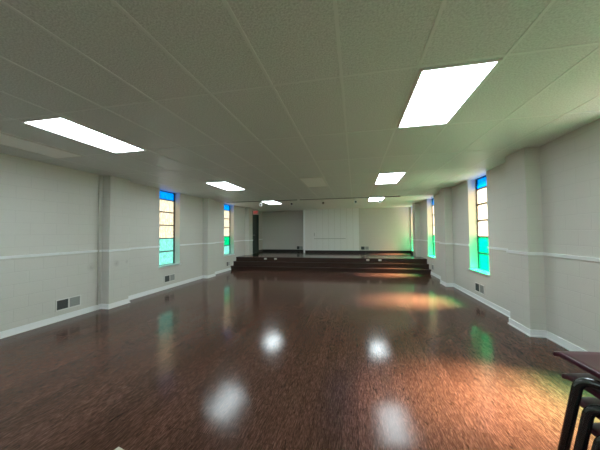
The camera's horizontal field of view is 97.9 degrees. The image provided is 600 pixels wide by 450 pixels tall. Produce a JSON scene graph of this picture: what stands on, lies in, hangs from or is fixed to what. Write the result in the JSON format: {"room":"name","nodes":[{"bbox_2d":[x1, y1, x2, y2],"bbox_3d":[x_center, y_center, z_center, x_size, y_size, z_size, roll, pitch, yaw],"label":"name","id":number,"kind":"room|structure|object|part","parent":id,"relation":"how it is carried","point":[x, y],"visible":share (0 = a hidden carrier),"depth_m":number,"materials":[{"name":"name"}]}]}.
{"room":"event hall","nodes":[
{"label":"event hall","id":0,"kind":"room"},
{"bbox_2d":[0,153,261,331],"bbox_3d":[-4.259,0.401,6.903,0.240,2.928,18.170,-1,-2,12],"label":"wall","id":1,"kind":"structure","parent":0,"point":[45,207],"depth_m":5.12,"materials":[{"name":"white paint"}]},
{"bbox_2d":[55,295,80,311],"bbox_3d":[-4.496,1.514,5.080,0.012,0.215,0.460,-1,-2,12],"label":"air vent","id":2,"kind":"object","parent":1,"relation":"in","point":[65,303],"visible":1,"depth_m":5.06,"materials":[{"name":"white plastic"}]},
{"bbox_2d":[57,299,67,309],"bbox_3d":[-4.521,1.511,4.972,0.008,0.175,0.198,-1,-2,12],"label":"grille","id":3,"kind":"object","parent":2,"relation":"attached to","point":[62,304],"depth_m":4.97,"materials":[{"name":"grey metal"}]},
{"bbox_2d":[70,296,79,306],"bbox_3d":[-4.477,1.517,5.190,0.004,0.175,0.198,-1,-2,12],"label":"grille","id":4,"kind":"object","parent":2,"relation":"attached to","point":[74,300],"depth_m":5.19,"materials":[{"name":"grey metal"}]},
{"bbox_2d":[97,175,99,304],"bbox_3d":[-4.381,0.312,5.679,0.027,2.823,0.027,-1,-2,12],"label":"conduit pipe","id":5,"kind":"object","parent":1,"relation":"attached to","point":[99,175],"visible":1,"depth_m":5.67,"materials":[{"name":"grey metal"}]},
{"bbox_2d":[101,175,129,303],"bbox_3d":[-4.227,0.373,5.997,0.215,2.928,0.510,-1,-2,12],"label":"pilaster","id":6,"kind":"object","parent":1,"relation":"attached to","point":[116,190],"visible":0.86,"depth_m":5.86,"materials":[{"name":"white paint"}]},
{"bbox_2d":[0,267,230,338],"bbox_3d":[-4.439,1.750,4.801,0.233,0.105,14.060,-1,-2,12],"label":"baseboard","id":7,"kind":"structure","parent":1,"relation":"attached to","point":[24,328],"depth_m":5.47,"materials":[{"name":"white paint"}]},
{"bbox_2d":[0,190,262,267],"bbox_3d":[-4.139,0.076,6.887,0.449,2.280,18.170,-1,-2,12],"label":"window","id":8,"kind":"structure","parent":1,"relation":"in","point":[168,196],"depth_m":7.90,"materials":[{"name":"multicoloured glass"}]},
{"bbox_3d":[-4.121,0.606,7.931,0.006,0.368,0.834,-1,-2,12],"label":"pane","id":9,"kind":"part","parent":8,"relation":"part of","materials":[{"name":"teal glass"}]},
{"bbox_3d":[-4.117,1.011,7.919,0.006,0.378,0.834,-1,-2,12],"label":"pane","id":10,"kind":"part","parent":8,"relation":"part of","materials":[{"name":"teal glass"}]},
{"bbox_3d":[-4.134,-0.899,7.978,0.006,0.221,0.834,-1,-2,12],"label":"pane","id":11,"kind":"part","parent":8,"relation":"part of","materials":[{"name":"blue glass"}]},
{"bbox_2d":[164,273,174,282],"bbox_3d":[-3.913,1.595,7.848,0.012,0.215,0.460,-1,-2,12],"label":"air vent","id":12,"kind":"object","parent":1,"relation":"in","point":[167,278],"visible":1,"depth_m":7.84,"materials":[{"name":"white plastic"}]},
{"bbox_2d":[203,198,214,274],"bbox_3d":[-3.423,0.485,9.812,0.215,2.928,0.490,-1,-2,12],"label":"pilaster","id":13,"kind":"object","parent":1,"relation":"attached to","point":[208,204],"visible":0.85,"depth_m":9.63,"materials":[{"name":"white paint"}]},
{"bbox_2d":[224,204,234,256],"bbox_3d":[-3.237,0.216,11.636,0.255,2.280,1.000,-1,-2,12],"label":"window","id":14,"kind":"structure","parent":1,"relation":"in","point":[226,207],"depth_m":11.84,"materials":[{"name":"multicoloured glass"}]},
{"bbox_3d":[-3.338,0.715,11.643,0.006,0.368,0.864,-1,-2,12],"label":"pane","id":15,"kind":"part","parent":14,"relation":"part of","materials":[{"name":"green glass"}]},
{"bbox_3d":[-3.335,1.120,11.630,0.006,0.378,0.864,-1,-2,12],"label":"pane","id":16,"kind":"part","parent":14,"relation":"part of","materials":[{"name":"teal glass"}]},
{"bbox_2d":[245,208,252,254],"bbox_3d":[-2.646,0.593,13.499,0.215,2.928,0.510,-1,-2,12],"label":"pilaster","id":17,"kind":"object","parent":1,"relation":"attached to","point":[248,211],"visible":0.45,"depth_m":13.30,"materials":[{"name":"white paint"}]},
{"bbox_2d":[253,215,258,252],"bbox_3d":[-2.478,0.489,14.495,0.117,2.145,0.970,-1,-2,12],"label":"door","id":18,"kind":"structure","parent":1,"relation":"in","point":[255,217],"depth_m":14.61,"materials":[{"name":"grey paint"}]},
{"bbox_2d":[253,210,258,214],"bbox_3d":[-2.433,-0.669,14.028,0.430,0.230,0.080,-1,-2,12],"label":"exit sign","id":19,"kind":"object","parent":1,"relation":"attached to","point":[255,212],"visible":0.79,"depth_m":13.99,"materials":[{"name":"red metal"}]},
{"bbox_2d":[0,0,599,211],"bbox_3d":[-0.094,-1.184,6.071,8.980,0.122,18.650,-1,-2,12],"label":"ceiling","id":20,"kind":"structure","parent":0,"point":[293,40],"depth_m":2.35,"materials":[{"name":"tile"}]},
{"bbox_2d":[0,132,84,158],"bbox_3d":[-3.986,-1.155,3.793,0.580,0.014,1.240,-1,-2,12],"label":"ceiling panel","id":21,"kind":"object","parent":20,"relation":"attached to","point":[7,140],"visible":1,"depth_m":3.88,"materials":[{"name":"white plastic"}]},
{"bbox_2d":[21,116,145,152],"bbox_3d":[-2.796,-1.174,3.528,0.580,0.014,1.210,-1,-2,12],"label":"recessed light","id":22,"kind":"object","parent":20,"relation":"in","point":[59,125],"visible":1,"depth_m":3.37,"materials":[{"name":"white plastic"}]},
{"bbox_2d":[206,181,245,190],"bbox_3d":[-2.019,-1.066,7.215,0.580,0.014,1.230,-1,-2,12],"label":"recessed light","id":23,"kind":"object","parent":20,"relation":"in","point":[225,185],"visible":1,"depth_m":7.08,"materials":[{"name":"white plastic"}]},
{"bbox_2d":[264,201,280,203],"bbox_3d":[-1.200,-0.952,11.098,0.580,0.014,1.170,-1,-2,12],"label":"recessed light","id":24,"kind":"object","parent":20,"relation":"in","point":[267,202],"visible":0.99,"depth_m":11.05,"materials":[{"name":"white plastic"}]},
{"bbox_2d":[0,0,599,201],"bbox_3d":[-0.609,-1.200,3.624,8.300,0.013,13.170,-1,-2,12],"label":"grid","id":25,"kind":"object","parent":20,"relation":"attached to","point":[335,7],"visible":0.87,"depth_m":2.48,"materials":[{"name":"white metal"}]},
{"bbox_2d":[226,196,399,202],"bbox_3d":[0.293,-0.989,10.161,6.820,0.026,0.060,-1,-2,12],"label":"ceiling track","id":26,"kind":"object","parent":20,"relation":"attached to","point":[382,196],"visible":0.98,"depth_m":10.08,"materials":[{"name":"grey metal"}]},
{"bbox_2d":[299,177,327,186],"bbox_3d":[0.381,-1.101,6.777,0.580,0.014,1.240,-1,-2,12],"label":"ceiling panel","id":27,"kind":"object","parent":20,"relation":"attached to","point":[310,181],"visible":0.97,"depth_m":6.64,"materials":[{"name":"white plastic"}]},
{"bbox_2d":[368,197,384,200],"bbox_3d":[2.991,-1.014,10.293,0.580,0.014,1.120,-1,-2,12],"label":"recessed light","id":28,"kind":"object","parent":20,"relation":"in","point":[382,198],"visible":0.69,"depth_m":10.31,"materials":[{"name":"white plastic"}]},
{"bbox_2d":[375,172,405,183],"bbox_3d":[2.164,-1.129,6.371,0.580,0.014,1.300,-1,-2,12],"label":"recessed light","id":29,"kind":"object","parent":20,"relation":"in","point":[382,178],"visible":1,"depth_m":6.23,"materials":[{"name":"white plastic"}]},
{"bbox_2d":[397,58,502,127],"bbox_3d":[1.374,-1.238,2.627,0.580,0.014,1.205,-1,-2,12],"label":"recessed light","id":30,"kind":"object","parent":20,"relation":"in","point":[438,93],"visible":1,"depth_m":2.43,"materials":[{"name":"white plastic"}]},
{"bbox_2d":[0,270,599,449],"bbox_3d":[-0.068,1.851,5.977,8.780,0.100,18.650,-1,-2,12],"label":"floor","id":31,"kind":"structure","parent":0,"point":[231,359],"depth_m":3.04,"materials":[{"name":"brown wood"}]},
{"bbox_2d":[231,265,430,273],"bbox_3d":[1.012,1.862,11.108,8.300,0.178,0.577,-1,-2,12],"label":"step","id":32,"kind":"structure","parent":31,"relation":"on","point":[233,267],"depth_m":10.79,"materials":[{"name":"brown wood"}]},
{"bbox_2d":[233,261,428,268],"bbox_3d":[1.039,1.691,11.250,8.300,0.178,0.297,-1,-2,12],"label":"step","id":33,"kind":"structure","parent":32,"relation":"on","point":[257,263],"depth_m":11.06,"materials":[{"name":"brown wood"}]},
{"bbox_2d":[236,252,426,262],"bbox_3d":[1.435,1.746,13.126,8.300,0.528,3.572,-1,-2,12],"label":"stage","id":34,"kind":"object","parent":31,"relation":"on","point":[281,256],"visible":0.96,"depth_m":11.85,"materials":[{"name":"brown wood"}]},
{"bbox_3d":[1.082,1.207,0.321,0.573,0.823,0.558,-1,-2,9],"label":"chair","id":35,"kind":"object","parent":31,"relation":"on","visible":0},
{"bbox_3d":[1.102,0.952,0.471,0.573,0.823,0.558,-1,-2,9],"label":"chair","id":36,"kind":"object","parent":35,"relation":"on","visible":0},
{"bbox_3d":[1.112,0.824,0.546,0.573,0.824,0.558,-1,-2,9],"label":"chair","id":37,"kind":"object","parent":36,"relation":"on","visible":0},
{"bbox_3d":[1.117,0.761,0.584,0.573,0.824,0.558,-1,-2,9],"label":"chair","id":38,"kind":"object","parent":37,"relation":"on","visible":0},
{"bbox_2d":[591,423,599,436],"bbox_3d":[1.122,0.697,0.621,0.573,0.824,0.558,-1,-2,9],"label":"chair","id":39,"kind":"object","parent":38,"relation":"on","point":[596,426],"visible":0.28,"depth_m":0.85,"materials":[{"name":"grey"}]},
{"bbox_2d":[580,397,599,449],"bbox_3d":[1.127,0.633,0.659,0.573,0.824,0.558,-1,-2,9],"label":"chair","id":40,"kind":"object","parent":39,"relation":"on","point":[585,401],"visible":0.48,"depth_m":0.88,"materials":[{"name":"grey"}]},
{"bbox_2d":[561,373,599,449],"bbox_3d":[1.133,0.569,0.697,0.573,0.824,0.558,-1,-2,9],"label":"chair","id":41,"kind":"object","parent":40,"relation":"on","point":[588,414],"visible":0.84,"depth_m":0.84,"materials":[{"name":"grey metal"}]},
{"bbox_2d":[553,351,599,449],"bbox_3d":[1.137,0.506,0.734,0.573,0.824,0.558,-1,-2,9],"label":"chair","id":42,"kind":"object","parent":41,"relation":"on","point":[589,362],"visible":1,"depth_m":0.88,"materials":[{"name":"black metal"}]},
{"bbox_3d":[1.147,0.471,0.796,0.410,0.064,0.435,-1,-2,9],"label":"seat","id":43,"kind":"part","parent":42,"relation":"part of","materials":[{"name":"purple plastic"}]},
{"bbox_3d":[0.948,0.698,0.830,0.030,0.406,0.239,0,-2,-27],"label":"leg","id":44,"kind":"part","parent":42,"relation":"part of","materials":[{"name":"grey metal"}]},
{"bbox_3d":[1.142,0.535,0.758,0.410,0.064,0.435,-1,-2,9],"label":"seat","id":45,"kind":"part","parent":41,"relation":"part of","materials":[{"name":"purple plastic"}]},
{"bbox_3d":[0.943,0.762,0.792,0.030,0.406,0.239,0,-2,-27],"label":"leg","id":46,"kind":"part","parent":41,"relation":"part of","materials":[{"name":"grey metal"}]},
{"bbox_3d":[1.137,0.599,0.721,0.410,0.064,0.435,-1,-2,9],"label":"seat","id":47,"kind":"part","parent":40,"relation":"part of","materials":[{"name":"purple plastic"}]},
{"bbox_3d":[0.938,0.826,0.755,0.030,0.406,0.239,0,-2,-27],"label":"leg","id":48,"kind":"part","parent":40,"relation":"part of","materials":[{"name":"grey metal"}]},
{"bbox_2d":[303,208,359,252],"bbox_3d":[1.748,0.325,14.564,3.055,2.403,0.710,-1,-2,12],"label":"wall","id":49,"kind":"structure","parent":0,"point":[325,223],"depth_m":14.23,"materials":[{"name":"white paint"}]},
{"bbox_3d":[0.237,0.339,14.571,0.095,2.401,0.100,-1,-2,12],"label":"corner post","id":50,"kind":"part","parent":49,"relation":"part of","materials":[{"name":"white paint"}]},
{"bbox_2d":[314,233,358,238],"bbox_3d":[1.943,0.582,14.158,2.445,0.330,0.030,-1,-2,12],"label":"wire raceway","id":51,"kind":"object","parent":49,"relation":"attached to","point":[314,233],"visible":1,"depth_m":14.13,"materials":[{"name":"grey metal"}]},
{"bbox_2d":[262,207,410,250],"bbox_3d":[1.761,0.594,14.758,8.300,2.928,0.790,-1,-2,12],"label":"wall","id":52,"kind":"structure","parent":0,"point":[381,229],"depth_m":13.97,"materials":[{"name":"white paint"}]},
{"bbox_2d":[259,249,412,253],"bbox_3d":[1.631,1.446,14.019,8.457,0.130,1.465,-1,-2,17],"label":"baseboard","id":53,"kind":"structure","parent":52,"relation":"attached to","point":[262,250],"depth_m":15.21,"materials":[{"name":"black"}]},
{"bbox_2d":[361,246,368,249],"bbox_3d":[3.469,1.236,13.969,0.440,0.215,0.012,-1,-2,12],"label":"air vent","id":54,"kind":"object","parent":52,"relation":"in","point":[362,247],"visible":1,"depth_m":13.97,"materials":[{"name":"white plastic"}]},
{"bbox_2d":[410,118,599,351],"bbox_3d":[4.097,0.274,5.145,0.240,2.928,18.170,-1,-2,12],"label":"wall","id":55,"kind":"structure","parent":0,"point":[570,162],"depth_m":3.73,"materials":[{"name":"white paint"}]},
{"bbox_2d":[412,203,420,256],"bbox_3d":[5.282,0.472,11.832,0.220,2.928,0.510,-1,-2,12],"label":"pilaster","id":56,"kind":"object","parent":55,"relation":"attached to","point":[415,206],"visible":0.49,"depth_m":11.61,"materials":[{"name":"white paint"}]},
{"bbox_2d":[427,198,434,258],"bbox_3d":[5.075,0.091,9.939,0.255,2.280,0.980,-1,-2,12],"label":"window","id":57,"kind":"structure","parent":55,"relation":"in","point":[433,256],"depth_m":10.31,"materials":[{"name":"multicoloured glass"}]},
{"bbox_2d":[439,188,453,282],"bbox_3d":[4.472,0.359,7.988,0.220,2.928,0.490,-1,-2,12],"label":"pilaster","id":58,"kind":"object","parent":55,"relation":"attached to","point":[445,194],"visible":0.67,"depth_m":7.78,"materials":[{"name":"white paint"}]},
{"bbox_2d":[475,282,484,294],"bbox_3d":[4.185,1.475,6.088,0.012,0.215,0.460,-1,-2,12],"label":"air vent","id":59,"kind":"object","parent":55,"relation":"in","point":[480,288],"visible":1,"depth_m":6.05,"materials":[{"name":"white plastic"}]},
{"bbox_2d":[480,285,483,293],"bbox_3d":[4.166,1.472,5.979,0.004,0.175,0.198,-1,-2,12],"label":"grille","id":60,"kind":"object","parent":59,"relation":"attached to","point":[481,286],"depth_m":5.95,"materials":[{"name":"grey metal"}]},
{"bbox_2d":[412,175,599,275],"bbox_3d":[3.913,-0.056,4.912,0.454,2.280,17.620,-1,-2,12],"label":"window","id":61,"kind":"structure","parent":55,"relation":"in","point":[482,241],"depth_m":6.21,"materials":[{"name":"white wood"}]},
{"bbox_3d":[4.263,1.096,6.103,0.215,0.022,0.958,-1,-2,12],"label":"sill","id":62,"kind":"part","parent":61,"relation":"part of","materials":[{"name":"white paint"}]},
{"bbox_3d":[4.369,-1.030,6.143,0.006,0.221,0.904,-1,-2,12],"label":"pane","id":63,"kind":"part","parent":61,"relation":"part of","materials":[{"name":"blue glass"}]},
{"bbox_3d":[4.382,0.475,6.096,0.006,0.368,0.904,-1,-2,12],"label":"pane","id":64,"kind":"part","parent":61,"relation":"part of","materials":[{"name":"green glass"}]},
{"bbox_3d":[4.386,0.880,6.084,0.006,0.378,0.904,-1,-2,12],"label":"pane","id":65,"kind":"part","parent":61,"relation":"part of","materials":[{"name":"green glass"}]},
{"bbox_2d":[431,272,587,351],"bbox_3d":[3.452,1.630,3.140,0.238,0.105,14.060,-1,-2,12],"label":"baseboard","id":66,"kind":"structure","parent":55,"relation":"attached to","point":[556,339],"depth_m":4.23,"materials":[{"name":"white paint"}]},
{"bbox_2d":[505,147,546,329],"bbox_3d":[3.693,0.251,4.295,0.220,2.928,0.540,-1,-2,12],"label":"pilaster","id":67,"kind":"object","parent":55,"relation":"attached to","point":[522,167],"visible":0.87,"depth_m":4.09,"materials":[{"name":"white paint"}]}
]}

